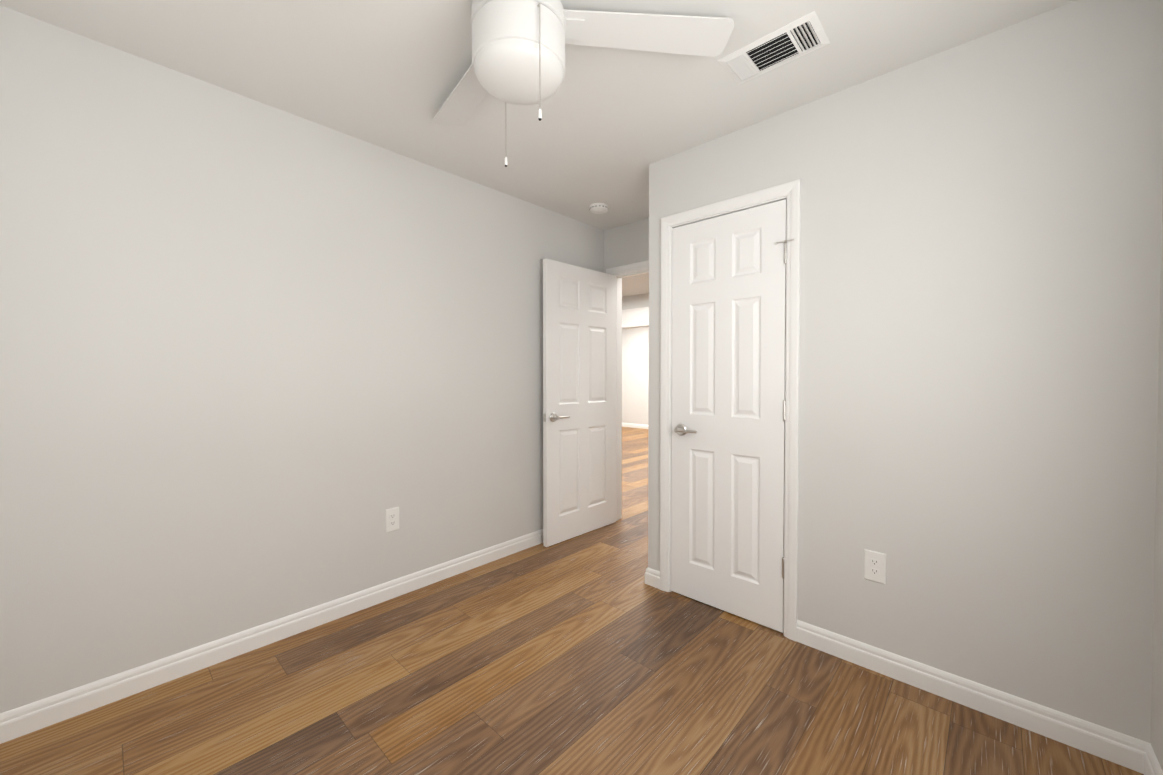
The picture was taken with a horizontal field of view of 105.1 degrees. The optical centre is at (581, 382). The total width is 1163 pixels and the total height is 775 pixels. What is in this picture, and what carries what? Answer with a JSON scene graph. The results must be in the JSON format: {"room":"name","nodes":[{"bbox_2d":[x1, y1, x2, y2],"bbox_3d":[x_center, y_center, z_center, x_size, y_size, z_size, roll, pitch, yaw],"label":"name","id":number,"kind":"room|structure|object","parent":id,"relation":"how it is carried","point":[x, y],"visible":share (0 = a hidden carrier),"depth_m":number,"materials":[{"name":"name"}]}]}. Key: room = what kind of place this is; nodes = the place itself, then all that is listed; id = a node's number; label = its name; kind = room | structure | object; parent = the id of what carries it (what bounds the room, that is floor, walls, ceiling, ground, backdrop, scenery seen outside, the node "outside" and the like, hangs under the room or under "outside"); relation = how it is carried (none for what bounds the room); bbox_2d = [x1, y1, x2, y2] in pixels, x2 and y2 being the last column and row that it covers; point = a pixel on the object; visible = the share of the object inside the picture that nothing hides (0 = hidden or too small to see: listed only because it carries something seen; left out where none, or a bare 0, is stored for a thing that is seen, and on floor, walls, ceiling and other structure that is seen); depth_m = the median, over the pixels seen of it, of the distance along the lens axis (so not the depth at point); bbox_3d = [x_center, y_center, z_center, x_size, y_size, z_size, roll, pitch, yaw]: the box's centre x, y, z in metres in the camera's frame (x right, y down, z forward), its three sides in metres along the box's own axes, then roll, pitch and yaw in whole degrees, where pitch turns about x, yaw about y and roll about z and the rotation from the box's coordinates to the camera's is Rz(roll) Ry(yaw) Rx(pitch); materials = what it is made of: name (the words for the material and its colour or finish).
{"room":"empty bedroom","nodes":[
{"label":"empty bedroom","id":0,"kind":"room"},
{"bbox_2d":[0,5,603,712],"bbox_3d":[-1.044,-0.041,2.515,0.120,2.440,3.743,1,1,43],"label":"wall","id":1,"kind":"structure","parent":0,"point":[260,363],"depth_m":1.90,"materials":[{"name":"paint"}]},
{"bbox_2d":[0,529,542,743],"bbox_3d":[-0.989,1.132,2.484,0.030,0.095,3.503,1,1,43],"label":"baseboard","id":2,"kind":"structure","parent":1,"relation":"attached to","point":[26,719],"depth_m":1.90,"materials":[{"name":"white wood"}]},
{"bbox_2d":[385,507,398,532],"bbox_3d":[-1.037,0.750,2.442,0.008,0.125,0.076,1,1,43],"label":"outlet","id":3,"kind":"object","parent":1,"relation":"attached to","point":[391,519],"visible":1,"depth_m":2.44,"materials":[{"name":"white plastic"}]},
{"bbox_2d":[0,0,1074,296],"bbox_3d":[0.270,-1.343,5.078,7.740,0.080,9.320,1,1,43],"label":"ceiling","id":4,"kind":"structure","parent":0,"point":[608,128],"depth_m":1.79,"materials":[{"name":"paint"}]},
{"bbox_2d":[434,0,733,166],"bbox_3d":[-0.321,-1.018,1.500,1.236,0.454,1.270,1,1,43],"label":"ceiling fan","id":5,"kind":"object","parent":4,"relation":"hanging from","point":[518,52],"visible":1,"depth_m":1.46,"materials":[{"name":"white plastic"}]},
{"bbox_2d":[589,203,608,213],"bbox_3d":[0.126,-1.250,3.215,0.140,0.044,0.140,1,1,43],"label":"smoke detector","id":6,"kind":"object","parent":4,"relation":"attached to","point":[598,208],"visible":1,"depth_m":3.17,"materials":[{"name":"white plastic"}]},
{"bbox_2d":[718,11,829,84],"bbox_3d":[0.719,-1.244,1.677,0.345,0.010,0.195,1,1,43],"label":"ceiling vent","id":7,"kind":"object","parent":4,"relation":"in","point":[797,38],"visible":1,"depth_m":1.66,"materials":[{"name":"white metal"}]},
{"bbox_2d":[0,427,1143,774],"bbox_3d":[0.270,1.161,5.119,7.740,0.050,9.320,1,1,43],"label":"floor","id":8,"kind":"structure","parent":0,"point":[590,653],"depth_m":1.66,"materials":[{"name":"wood"}]},
{"bbox_2d":[604,218,648,272],"bbox_3d":[-0.394,-0.072,4.381,7.500,2.440,0.120,1,1,43],"label":"wall","id":9,"kind":"structure","parent":0,"point":[626,244],"depth_m":3.58,"materials":[{"name":"paint"}]},
{"bbox_2d":[543,258,615,546],"bbox_3d":[0.002,0.141,3.418,0.153,2.030,0.780,1,1,43],"label":"entry door","id":10,"kind":"structure","parent":9,"relation":"in","point":[579,400],"depth_m":3.36,"materials":[{"name":"white wood"}]},
{"bbox_2d":[606,260,648,520],"bbox_3d":[0.582,0.110,3.482,0.892,2.107,0.155,1,1,43],"label":"trim","id":11,"kind":"structure","parent":9,"relation":"attached to","point":[628,270],"depth_m":3.73,"materials":[{"name":"white wood"}]},
{"bbox_2d":[622,327,648,424],"bbox_3d":[3.394,-0.139,8.474,7.500,2.440,0.120,1,1,43],"label":"wall","id":12,"kind":"structure","parent":0,"point":[635,372],"depth_m":10.37,"materials":[{"name":"paint"}]},
{"bbox_2d":[622,423,647,428],"bbox_3d":[3.349,1.034,8.445,7.500,0.095,0.014,1,1,43],"label":"baseboard","id":13,"kind":"structure","parent":12,"relation":"attached to","point":[641,426],"depth_m":10.36,"materials":[{"name":"white wood"}]},
{"bbox_2d":[622,293,648,309],"bbox_3d":[1.391,-0.103,6.309,7.500,2.440,0.120,1,1,43],"label":"wall","id":14,"kind":"structure","parent":0,"point":[636,301],"depth_m":6.74,"materials":[{"name":"paint"}]},
{"bbox_2d":[622,307,648,328],"bbox_3d":[0.840,-0.007,6.820,1.960,2.230,0.200,1,1,43],"label":"trim","id":15,"kind":"structure","parent":14,"relation":"attached to","point":[636,318],"depth_m":6.72,"materials":[{"name":"white"}]},
{"bbox_2d":[648,0,1162,742],"bbox_3d":[1.107,-0.033,2.013,1.840,2.440,0.120,1,1,43],"label":"wall","id":16,"kind":"structure","parent":0,"point":[980,258],"depth_m":1.60,"materials":[{"name":"paint"}]},
{"bbox_2d":[645,568,659,587],"bbox_3d":[0.632,1.126,2.869,0.035,0.095,0.734,1,1,43],"label":"baseboard","id":17,"kind":"structure","parent":16,"relation":"attached to","point":[652,577],"depth_m":2.58,"materials":[{"name":"white wood"}]},
{"bbox_2d":[660,179,800,640],"bbox_3d":[0.767,0.129,2.330,0.734,2.107,0.155,1,1,43],"label":"trim","id":18,"kind":"structure","parent":16,"relation":"attached to","point":[790,192],"depth_m":2.07,"materials":[{"name":"white wood"}]},
{"bbox_2d":[671,199,796,632],"bbox_3d":[0.757,0.160,2.283,0.669,2.030,0.153,1,1,43],"label":"closet door","id":19,"kind":"structure","parent":16,"relation":"in","point":[728,389],"depth_m":2.26,"materials":[{"name":"white wood"}]},
{"bbox_2d":[864,549,885,583],"bbox_3d":[1.212,0.760,1.841,0.076,0.125,0.008,1,1,43],"label":"outlet","id":20,"kind":"object","parent":16,"relation":"attached to","point":[874,566],"visible":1,"depth_m":1.84,"materials":[{"name":"white plastic"}]},
{"bbox_2d":[796,620,1135,770],"bbox_3d":[1.356,1.145,1.709,0.996,0.095,0.014,1,1,43],"label":"baseboard","id":21,"kind":"structure","parent":16,"relation":"attached to","point":[1126,751],"depth_m":1.61,"materials":[{"name":"white wood"}]},
{"bbox_2d":[1151,180,1162,770],"bbox_3d":[1.085,-0.009,0.546,0.120,2.440,3.503,1,1,43],"label":"wall","id":22,"kind":"structure","parent":0,"point":[1157,707],"depth_m":1.32,"materials":[{"name":"paint"}]},
{"bbox_2d":[1136,738,1162,774],"bbox_3d":[0.801,1.167,0.358,0.014,0.095,2.753,1,1,43],"label":"baseboard","id":23,"kind":"structure","parent":22,"relation":"attached to","point":[1147,763],"depth_m":1.35,"materials":[{"name":"white wood"}]}
]}

